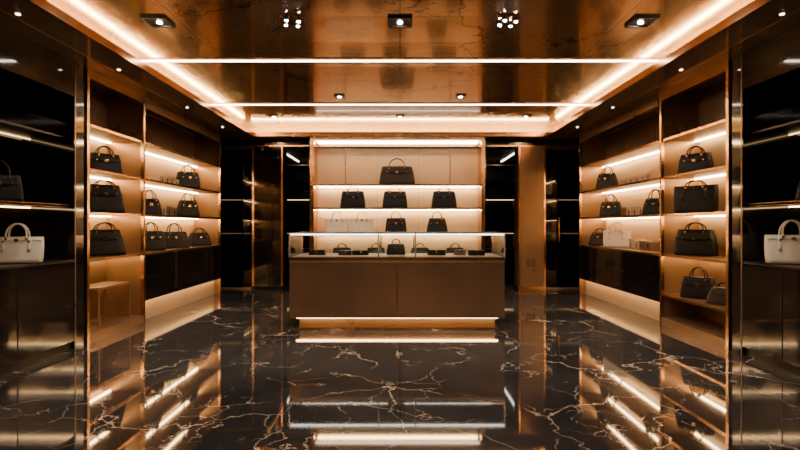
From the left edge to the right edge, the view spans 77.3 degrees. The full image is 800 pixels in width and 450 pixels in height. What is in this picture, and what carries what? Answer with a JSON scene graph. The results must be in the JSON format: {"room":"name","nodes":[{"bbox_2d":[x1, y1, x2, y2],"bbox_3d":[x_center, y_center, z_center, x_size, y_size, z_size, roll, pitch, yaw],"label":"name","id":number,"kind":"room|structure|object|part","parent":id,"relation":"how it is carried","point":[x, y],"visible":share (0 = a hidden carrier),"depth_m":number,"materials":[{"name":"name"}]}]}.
{"room":"shop","nodes":[
{"label":"shop","id":0,"kind":"room"},
{"bbox_2d":[0,87,25,236],"bbox_3d":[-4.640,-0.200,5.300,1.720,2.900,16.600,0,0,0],"label":"wall","id":1,"kind":"structure","parent":0,"point":[12,104],"depth_m":4.89,"materials":[{"name":"black paint"}]},
{"bbox_2d":[221,139,578,148],"bbox_3d":[0.000,-1.579,9.790,10.800,0.139,0.360,0,0,0],"label":"trim","id":2,"kind":"structure","parent":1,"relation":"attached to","point":[225,143],"depth_m":9.62,"materials":[{"name":"black paint"}]},
{"bbox_2d":[221,148,251,288],"bbox_3d":[-3.305,-0.130,9.762,0.890,2.759,0.085,0,0,0],"label":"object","id":3,"kind":"structure","parent":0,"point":[236,163],"depth_m":9.78,"materials":[{"name":"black glass"}]},
{"bbox_2d":[252,146,287,289],"bbox_3d":[-2.545,-0.130,9.790,0.610,2.760,0.380,0,0,0],"label":"pillar","id":4,"kind":"structure","parent":0,"point":[269,164],"depth_m":9.62,"materials":[{"name":"brown metal"}]},
{"bbox_2d":[0,273,799,449],"bbox_3d":[0.000,1.300,5.300,11.000,0.100,16.800,0,0,0],"label":"floor","id":5,"kind":"structure","parent":0,"point":[563,369],"depth_m":3.85,"materials":[{"name":"black stone"}]},
{"bbox_2d":[0,25,84,374],"bbox_3d":[-3.527,-0.199,1.135,0.495,2.898,8.170,0,0,0],"label":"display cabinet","id":6,"kind":"object","parent":5,"relation":"on","point":[42,304],"visible":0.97,"depth_m":4.98,"materials":[{"name":"paint"}]},
{"bbox_2d":[0,160,23,201],"bbox_3d":[-3.570,-0.390,4.450,0.360,0.377,0.150,0,0,-35],"label":"handbag","id":7,"kind":"object","parent":6,"relation":"in","point":[11,189],"visible":0.92,"depth_m":4.45,"materials":[{"name":"black leather"}]},
{"bbox_2d":[0,223,43,262],"bbox_3d":[-3.500,0.165,4.580,0.395,0.367,0.140,0,0,-22],"label":"handbag","id":8,"kind":"object","parent":6,"relation":"in","point":[26,249],"visible":1,"depth_m":4.55,"materials":[{"name":"beige leather"}]},
{"bbox_2d":[85,68,144,344],"bbox_3d":[-3.522,-0.199,5.825,0.505,2.897,1.190,0,0,0],"label":"display shelf","id":9,"kind":"object","parent":5,"relation":"on","point":[117,123],"visible":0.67,"depth_m":6.38,"materials":[{"name":"beige wood"}]},
{"bbox_2d":[90,146,122,173],"bbox_3d":[-3.500,-0.770,5.920,0.140,0.337,0.380,0,0,40],"label":"handbag","id":10,"kind":"object","parent":9,"relation":"in","point":[110,162],"visible":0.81,"depth_m":5.89,"materials":[{"name":"black leather"}]},
{"bbox_2d":[90,180,124,212],"bbox_3d":[-3.500,-0.335,5.920,0.150,0.397,0.440,0,0,40],"label":"handbag","id":11,"kind":"object","parent":9,"relation":"in","point":[103,198],"visible":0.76,"depth_m":5.88,"materials":[{"name":"black leather"}]},
{"bbox_2d":[90,222,125,255],"bbox_3d":[-3.500,0.165,5.920,0.160,0.397,0.460,0,0,40],"label":"handbag","id":12,"kind":"object","parent":9,"relation":"in","point":[102,242],"visible":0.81,"depth_m":5.88,"materials":[{"name":"black leather"}]},
{"bbox_2d":[90,281,130,327],"bbox_3d":[-3.500,0.923,5.875,0.320,0.450,0.650,0,0,0],"label":"display stand","id":13,"kind":"object","parent":9,"relation":"on","point":[104,285],"visible":0.7,"depth_m":5.97,"materials":[{"name":"brown metal"}]},
{"bbox_2d":[145,97,220,318],"bbox_3d":[-3.522,-0.199,7.785,0.505,2.897,2.710,0,0,0],"label":"display shelf","id":14,"kind":"object","parent":5,"relation":"on","point":[174,277],"visible":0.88,"depth_m":8.00,"materials":[{"name":"beige wood"}]},
{"bbox_2d":[145,190,162,214],"bbox_3d":[-3.500,-0.315,6.980,0.150,0.357,0.340,0,0,40],"label":"handbag","id":15,"kind":"object","parent":14,"relation":"in","point":[152,206],"visible":0.63,"depth_m":6.97,"materials":[{"name":"black leather"}]},
{"bbox_2d":[145,222,165,250],"bbox_3d":[-3.500,0.160,7.020,0.150,0.407,0.380,0,0,40],"label":"handbag","id":16,"kind":"object","parent":14,"relation":"in","point":[154,240],"visible":0.72,"depth_m":7.00,"materials":[{"name":"black leather"}]},
{"bbox_2d":[147,175,178,183],"bbox_3d":[-3.599,-0.672,7.617,0.192,0.142,0.641,0,0,0],"label":"gift boxes","id":17,"kind":"object","parent":14,"relation":"in","point":[164,178],"visible":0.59,"depth_m":7.47,"materials":[{"name":"beige cardboard"}]},
{"bbox_2d":[161,205,176,215],"bbox_3d":[-3.599,-0.216,7.602,0.192,0.160,0.511,0,0,0],"label":"gift boxes","id":18,"kind":"object","parent":14,"relation":"in","point":[167,210],"visible":0.51,"depth_m":7.58,"materials":[{"name":"beige cardboard"}]},
{"bbox_2d":[163,223,188,248],"bbox_3d":[-3.500,0.165,7.750,0.150,0.397,0.440,0,0,40],"label":"handbag","id":19,"kind":"object","parent":14,"relation":"in","point":[178,239],"visible":0.87,"depth_m":7.71,"materials":[{"name":"black leather"}]},
{"bbox_2d":[176,193,199,216],"bbox_3d":[-3.500,-0.335,8.250,0.150,0.397,0.380,0,0,40],"label":"handbag","id":20,"kind":"object","parent":14,"relation":"in","point":[185,207],"visible":0.88,"depth_m":8.20,"materials":[{"name":"black leather"}]},
{"bbox_2d":[176,164,200,187],"bbox_3d":[-3.500,-0.800,8.250,0.150,0.397,0.400,0,0,40],"label":"handbag","id":21,"kind":"object","parent":14,"relation":"in","point":[192,179],"visible":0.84,"depth_m":8.21,"materials":[{"name":"black leather"}]},
{"bbox_2d":[188,228,211,245],"bbox_3d":[-3.500,0.205,8.720,0.150,0.317,0.420,0,0,40],"label":"handbag","id":22,"kind":"object","parent":14,"relation":"in","point":[195,239],"visible":0.95,"depth_m":8.66,"materials":[{"name":"black leather"}]},
{"bbox_2d":[287,164,308,272],"bbox_3d":[-3.600,-0.170,13.325,3.200,2.840,0.450,0,0,0],"label":"bookcase","id":23,"kind":"object","parent":5,"relation":"on","point":[297,174],"visible":0.02,"depth_m":13.52,"materials":[{"name":"black wood"}]},
{"bbox_2d":[295,218,308,231],"bbox_3d":[-2.600,0.010,13.300,0.360,0.377,0.150,0,0,0],"label":"handbag","id":24,"kind":"object","parent":23,"relation":"in","point":[300,227],"visible":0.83,"depth_m":13.24,"materials":[{"name":"black leather"}]},
{"bbox_2d":[289,232,504,328],"bbox_3d":[-0.035,0.670,6.335,2.576,1.159,0.786,0,0,0],"label":"display counter","id":25,"kind":"object","parent":5,"relation":"on","point":[378,290],"depth_m":5.95,"materials":[{"name":"brown wood"}]},
{"bbox_2d":[309,250,325,254],"bbox_3d":[-1.038,0.344,6.292,0.204,0.066,0.107,0,0,4],"label":"wallet","id":26,"kind":"object","parent":25,"relation":"on","point":[311,252],"visible":1,"depth_m":6.25,"materials":[{"name":"black leather"}]},
{"bbox_2d":[333,243,350,252],"bbox_3d":[-1.102,0.520,9.500,0.380,0.357,0.170,0,0,0],"label":"handbag","id":27,"kind":"object","parent":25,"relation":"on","point":[336,249],"visible":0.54,"depth_m":9.46,"materials":[{"name":"black leather"}]},
{"bbox_2d":[338,250,351,254],"bbox_3d":[-0.687,0.348,6.258,0.164,0.059,0.107,0,0,-2],"label":"wallet","id":28,"kind":"object","parent":25,"relation":"on","point":[340,252],"visible":0.99,"depth_m":6.21,"materials":[{"name":"brown leather"}]},
{"bbox_2d":[352,250,368,254],"bbox_3d":[-0.499,0.347,6.287,0.204,0.059,0.107,0,0,-11],"label":"wallet","id":29,"kind":"object","parent":25,"relation":"on","point":[354,252],"visible":0.98,"depth_m":6.24,"materials":[{"name":"black leather"}]},
{"bbox_2d":[367,243,384,252],"bbox_3d":[-0.456,0.520,9.500,0.380,0.357,0.170,0,0,0],"label":"handbag","id":30,"kind":"object","parent":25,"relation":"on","point":[371,249],"visible":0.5,"depth_m":9.45,"materials":[{"name":"black leather"}]},
{"bbox_2d":[387,239,404,254],"bbox_3d":[-0.050,0.273,6.298,0.240,0.207,0.105,0,0,0],"label":"handbag","id":31,"kind":"object","parent":25,"relation":"on","point":[392,249],"visible":0.97,"depth_m":6.26,"materials":[{"name":"black leather"}]},
{"bbox_3d":[-0.035,0.241,6.335,2.560,0.285,0.770,0,0,0],"label":"vitrine glass","id":32,"kind":"part","parent":25,"relation":"part of","materials":[{"name":"clear glass"}]},
{"bbox_3d":[-0.035,0.237,6.335,2.576,0.293,0.786,0,0,0],"label":"vitrine frame","id":33,"kind":"part","parent":25,"relation":"part of","materials":[{"name":"clear glass"}]},
{"bbox_2d":[411,243,428,252],"bbox_3d":[0.380,0.520,9.500,0.380,0.357,0.170,0,0,0],"label":"handbag","id":34,"kind":"object","parent":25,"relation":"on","point":[424,249],"visible":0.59,"depth_m":9.45,"materials":[{"name":"black leather"}]},
{"bbox_2d":[427,250,445,254],"bbox_3d":[0.462,0.344,6.266,0.224,0.066,0.107,0,0,11],"label":"wallet","id":35,"kind":"object","parent":25,"relation":"on","point":[430,252],"visible":0.99,"depth_m":6.22,"materials":[{"name":"black leather"}]},
{"bbox_2d":[446,243,463,252],"bbox_3d":[1.045,0.520,9.500,0.380,0.357,0.170,0,0,0],"label":"handbag","id":36,"kind":"object","parent":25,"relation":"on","point":[450,249],"visible":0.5,"depth_m":9.46,"materials":[{"name":"black leather"}]},
{"bbox_2d":[454,249,465,254],"bbox_3d":[0.751,0.342,6.264,0.124,0.070,0.107,0,0,-12],"label":"wallet","id":37,"kind":"object","parent":25,"relation":"on","point":[456,251],"visible":1,"depth_m":6.22,"materials":[{"name":"brown leather"}]},
{"bbox_2d":[468,250,484,255],"bbox_3d":[0.950,0.344,6.221,0.204,0.065,0.107,0,0,3],"label":"wallet","id":38,"kind":"object","parent":25,"relation":"on","point":[470,252],"visible":0.99,"depth_m":6.17,"materials":[{"name":"black leather"}]},
{"bbox_2d":[309,137,485,252],"bbox_3d":[-0.045,-0.195,9.560,3.300,2.890,0.500,0,0,0],"label":"display shelf","id":39,"kind":"object","parent":5,"relation":"on","point":[332,170],"visible":0.63,"depth_m":9.74,"materials":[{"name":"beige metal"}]},
{"bbox_2d":[325,211,348,231],"bbox_3d":[-1.197,-0.045,9.500,0.448,0.427,0.170,0,0,0],"label":"handbag","id":40,"kind":"object","parent":39,"relation":"in","point":[331,225],"visible":0.84,"depth_m":9.44,"materials":[{"name":"beige leather"}]},
{"bbox_2d":[340,186,365,207],"bbox_3d":[-0.893,-0.530,9.500,0.480,0.417,0.180,0,0,0],"label":"handbag","id":41,"kind":"object","parent":39,"relation":"in","point":[349,199],"visible":0.98,"depth_m":9.43,"materials":[{"name":"black leather"}]},
{"bbox_2d":[350,211,373,231],"bbox_3d":[-0.722,-0.045,9.500,0.448,0.427,0.170,0,0,0],"label":"handbag","id":42,"kind":"object","parent":39,"relation":"in","point":[356,225],"visible":0.83,"depth_m":9.44,"materials":[{"name":"beige leather"}]},
{"bbox_2d":[382,186,407,207],"bbox_3d":[-0.095,-0.530,9.500,0.480,0.417,0.180,0,0,0],"label":"handbag","id":43,"kind":"object","parent":39,"relation":"in","point":[391,199],"visible":0.96,"depth_m":9.43,"materials":[{"name":"black leather"}]},
{"bbox_2d":[385,211,406,231],"bbox_3d":[-0.076,-0.045,9.500,0.420,0.427,0.170,0,0,0],"label":"handbag","id":44,"kind":"object","parent":39,"relation":"in","point":[392,224],"visible":0.81,"depth_m":9.43,"materials":[{"name":"black leather"}]},
{"bbox_2d":[379,158,414,183],"bbox_3d":[-0.057,-1.015,9.500,0.680,0.507,0.200,0,0,0],"label":"handbag","id":45,"kind":"object","parent":39,"relation":"in","point":[389,174],"visible":0.88,"depth_m":9.42,"materials":[{"name":"brown leather"}]},
{"bbox_2d":[426,211,447,231],"bbox_3d":[0.703,-0.045,9.500,0.420,0.427,0.170,0,0,0],"label":"handbag","id":46,"kind":"object","parent":39,"relation":"in","point":[434,224],"visible":0.81,"depth_m":9.43,"materials":[{"name":"black leather"}]},
{"bbox_2d":[431,186,456,207],"bbox_3d":[0.836,-0.530,9.500,0.480,0.417,0.180,0,0,0],"label":"handbag","id":47,"kind":"object","parent":39,"relation":"in","point":[440,199],"visible":0.99,"depth_m":9.43,"materials":[{"name":"black leather"}]},
{"bbox_2d":[486,164,513,272],"bbox_3d":[3.600,-0.170,13.325,3.200,2.840,0.450,0,0,0],"label":"bookcase","id":48,"kind":"object","parent":5,"relation":"on","point":[501,175],"visible":0.02,"depth_m":13.52,"materials":[{"name":"black wood"}]},
{"bbox_2d":[491,218,504,232],"bbox_3d":[2.600,0.010,13.300,0.360,0.377,0.150,0,0,0],"label":"handbag","id":49,"kind":"object","parent":48,"relation":"in","point":[496,227],"visible":0.89,"depth_m":13.24,"materials":[{"name":"black leather"}]},
{"bbox_2d":[579,95,659,320],"bbox_3d":[3.522,-0.199,7.725,0.505,2.897,2.830,0,0,0],"label":"display shelf","id":50,"kind":"object","parent":5,"relation":"on","point":[627,278],"visible":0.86,"depth_m":7.89,"materials":[{"name":"beige wood"}]},
{"bbox_2d":[588,228,603,245],"bbox_3d":[3.500,0.210,8.750,0.150,0.307,0.400,0,0,-40],"label":"handbag","id":51,"kind":"object","parent":50,"relation":"in","point":[596,238],"visible":0.66,"depth_m":8.74,"materials":[{"name":"black leather"}]},
{"bbox_2d":[595,166,618,188],"bbox_3d":[3.500,-0.800,8.450,0.150,0.397,0.380,0,0,-40],"label":"handbag","id":52,"kind":"object","parent":50,"relation":"in","point":[605,179],"visible":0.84,"depth_m":8.40,"materials":[{"name":"black leather"}]},
{"bbox_2d":[599,194,620,216],"bbox_3d":[3.500,-0.325,8.300,0.150,0.377,0.360,0,0,-40],"label":"handbag","id":53,"kind":"object","parent":50,"relation":"in","point":[607,208],"visible":0.84,"depth_m":8.25,"materials":[{"name":"black leather"}]},
{"bbox_2d":[603,222,631,247],"bbox_3d":[3.500,0.155,8.050,0.150,0.417,0.448,0,0,-40],"label":"handbag","id":54,"kind":"object","parent":50,"relation":"in","point":[611,238],"visible":0.92,"depth_m":8.00,"materials":[{"name":"beige leather"}]},
{"bbox_2d":[621,206,642,215],"bbox_3d":[3.599,-0.212,7.569,0.192,0.152,0.746,0,0,0],"label":"gift boxes","id":55,"kind":"object","parent":50,"relation":"in","point":[628,210],"visible":0.56,"depth_m":7.58,"materials":[{"name":"beige cardboard"}]},
{"bbox_2d":[624,171,659,183],"bbox_3d":[3.599,-0.682,7.416,0.192,0.162,0.840,0,0,0],"label":"gift boxes","id":56,"kind":"object","parent":50,"relation":"in","point":[649,174],"visible":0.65,"depth_m":7.17,"materials":[{"name":"beige cardboard"}]},
{"bbox_2d":[628,239,659,250],"bbox_3d":[3.599,0.286,7.340,0.192,0.156,0.688,0,0,0],"label":"gift boxes","id":57,"kind":"object","parent":50,"relation":"in","point":[638,244],"visible":0.97,"depth_m":7.21,"materials":[{"name":"beige cardboard"}]},
{"bbox_2d":[641,189,659,214],"bbox_3d":[3.500,-0.315,6.850,0.150,0.357,0.340,0,0,-40],"label":"handbag","id":58,"kind":"object","parent":50,"relation":"in","point":[651,205],"visible":0.63,"depth_m":6.84,"materials":[{"name":"black leather"}]},
{"bbox_2d":[660,60,730,350],"bbox_3d":[3.522,-0.199,5.640,0.505,2.897,1.320,0,0,0],"label":"display shelf","id":59,"kind":"object","parent":5,"relation":"on","point":[703,119],"visible":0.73,"depth_m":6.04,"materials":[{"name":"beige wood"}]},
{"bbox_2d":[677,146,713,173],"bbox_3d":[3.500,-0.770,5.920,0.140,0.337,0.380,0,0,-40],"label":"handbag","id":60,"kind":"object","parent":59,"relation":"in","point":[689,162],"visible":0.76,"depth_m":5.88,"materials":[{"name":"black leather"}]},
{"bbox_2d":[674,180,718,212],"bbox_3d":[3.500,-0.335,5.920,0.150,0.397,0.470,0,0,-40],"label":"handbag","id":61,"kind":"object","parent":59,"relation":"in","point":[696,198],"visible":0.88,"depth_m":5.86,"materials":[{"name":"black leather"}]},
{"bbox_2d":[674,222,718,256],"bbox_3d":[3.500,0.165,5.920,0.160,0.397,0.460,0,0,-40],"label":"handbag","id":62,"kind":"object","parent":59,"relation":"in","point":[702,242],"visible":1,"depth_m":5.86,"materials":[{"name":"black leather"}]},
{"bbox_2d":[680,267,715,298],"bbox_3d":[3.500,0.675,5.860,0.140,0.367,0.380,0,0,-40],"label":"handbag","id":63,"kind":"object","parent":59,"relation":"in","point":[692,286],"visible":0.88,"depth_m":5.83,"materials":[{"name":"black leather"}]},
{"bbox_2d":[706,282,725,304],"bbox_3d":[3.500,0.735,5.380,0.121,0.247,0.360,0,0,-40],"label":"handbag","id":64,"kind":"object","parent":59,"relation":"in","point":[717,295],"visible":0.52,"depth_m":5.40,"materials":[{"name":"brown leather"}]},
{"bbox_2d":[731,25,799,374],"bbox_3d":[3.527,-0.199,1.010,0.495,2.898,7.920,0,0,0],"label":"display cabinet","id":65,"kind":"object","parent":5,"relation":"on","point":[765,297],"visible":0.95,"depth_m":4.80,"materials":[{"name":"paint"}]},
{"bbox_2d":[764,220,799,263],"bbox_3d":[3.500,0.150,4.470,0.395,0.397,0.150,0,0,22],"label":"handbag","id":66,"kind":"object","parent":65,"relation":"in","point":[779,249],"visible":1,"depth_m":4.45,"materials":[{"name":"beige leather"}]},
{"bbox_2d":[794,182,799,200],"bbox_3d":[3.570,-0.380,4.250,0.340,0.357,0.150,0,0,35],"label":"handbag","id":67,"kind":"object","parent":65,"relation":"in","point":[797,197],"visible":0.81,"depth_m":4.29,"materials":[{"name":"black leather"}]},
{"bbox_2d":[0,0,799,163],"bbox_3d":[0.000,-1.788,5.300,10.800,0.284,16.600,0,0,0],"label":"ceiling","id":68,"kind":"structure","parent":0,"point":[112,33],"depth_m":5.30,"materials":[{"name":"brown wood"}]},
{"bbox_2d":[0,10,231,134],"bbox_3d":[-3.067,-1.647,3.080,0.015,0.006,12.160,0,0,0],"label":"trim","id":69,"kind":"structure","parent":68,"relation":"attached to","point":[0,10],"depth_m":5.00,"materials":[{"name":"orange metal"}]},
{"bbox_2d":[140,16,175,27],"bbox_3d":[-2.190,-1.839,4.530,0.220,0.019,0.220,0,0,0],"label":"recessed light","id":70,"kind":"object","parent":68,"relation":"in","point":[153,21],"visible":1,"depth_m":4.53,"materials":[{"name":"black metal"}]},
{"bbox_2d":[280,14,304,26],"bbox_3d":[-0.970,-1.827,4.500,0.220,0.044,0.220,0,0,0],"label":"cluster","id":71,"kind":"object","parent":68,"relation":"attached to","point":[294,20],"visible":1,"depth_m":4.47,"materials":[{"name":"white glass"}]},
{"bbox_2d":[334,95,344,98],"bbox_3d":[-0.870,-1.839,7.170,0.140,0.019,0.140,0,0,0],"label":"recessed light","id":72,"kind":"object","parent":68,"relation":"in","point":[335,96],"visible":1,"depth_m":7.18,"materials":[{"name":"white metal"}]},
{"bbox_2d":[139,59,660,61],"bbox_3d":[0.000,-1.843,5.600,6.080,0.013,0.094,0,0,0],"label":"recessed light","id":73,"kind":"object","parent":68,"relation":"in","point":[143,60],"visible":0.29,"depth_m":5.59,"materials":[{"name":"beige"}]},
{"bbox_2d":[209,103,590,105],"bbox_3d":[0.000,-1.843,7.640,6.080,0.013,0.094,0,0,0],"label":"recessed light","id":74,"kind":"object","parent":68,"relation":"in","point":[212,104],"visible":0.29,"depth_m":7.63,"materials":[{"name":"beige"}]},
{"bbox_2d":[388,16,411,27],"bbox_3d":[0.000,-1.839,4.530,0.220,0.019,0.220,0,0,0],"label":"recessed light","id":75,"kind":"object","parent":68,"relation":"in","point":[393,21],"visible":1,"depth_m":4.53,"materials":[{"name":"black metal"}]},
{"bbox_2d":[455,95,465,98],"bbox_3d":[0.870,-1.839,7.170,0.140,0.019,0.140,0,0,0],"label":"recessed light","id":76,"kind":"object","parent":68,"relation":"in","point":[457,96],"visible":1,"depth_m":7.18,"materials":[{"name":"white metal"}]},
{"bbox_2d":[495,14,519,26],"bbox_3d":[0.970,-1.827,4.500,0.220,0.044,0.220,0,0,0],"label":"cluster","id":77,"kind":"object","parent":68,"relation":"attached to","point":[509,20],"visible":1,"depth_m":4.47,"materials":[{"name":"white glass"}]},
{"bbox_2d":[624,16,659,27],"bbox_3d":[2.190,-1.839,4.530,0.220,0.019,0.220,0,0,0],"label":"recessed light","id":78,"kind":"object","parent":68,"relation":"in","point":[637,21],"visible":1,"depth_m":4.53,"materials":[{"name":"black metal"}]},
{"bbox_2d":[568,10,799,134],"bbox_3d":[3.067,-1.647,3.080,0.015,0.006,12.160,0,0,0],"label":"trim","id":79,"kind":"structure","parent":68,"relation":"attached to","point":[798,10],"depth_m":5.00,"materials":[{"name":"orange metal"}]},
{"bbox_2d":[514,146,545,289],"bbox_3d":[2.540,-0.130,9.790,0.540,2.760,0.380,0,0,0],"label":"pillar","id":80,"kind":"structure","parent":0,"point":[529,162],"depth_m":9.62,"materials":[{"name":"brown metal"}]},
{"bbox_2d":[546,148,578,288],"bbox_3d":[3.285,-0.130,9.762,0.930,2.759,0.085,0,0,0],"label":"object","id":81,"kind":"structure","parent":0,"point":[562,164],"depth_m":9.78,"materials":[{"name":"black glass"}]},
{"bbox_2d":[793,87,799,234],"bbox_3d":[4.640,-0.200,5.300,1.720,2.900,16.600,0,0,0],"label":"wall","id":82,"kind":"structure","parent":0,"point":[796,92],"depth_m":4.77,"materials":[{"name":"black paint"}]}
]}

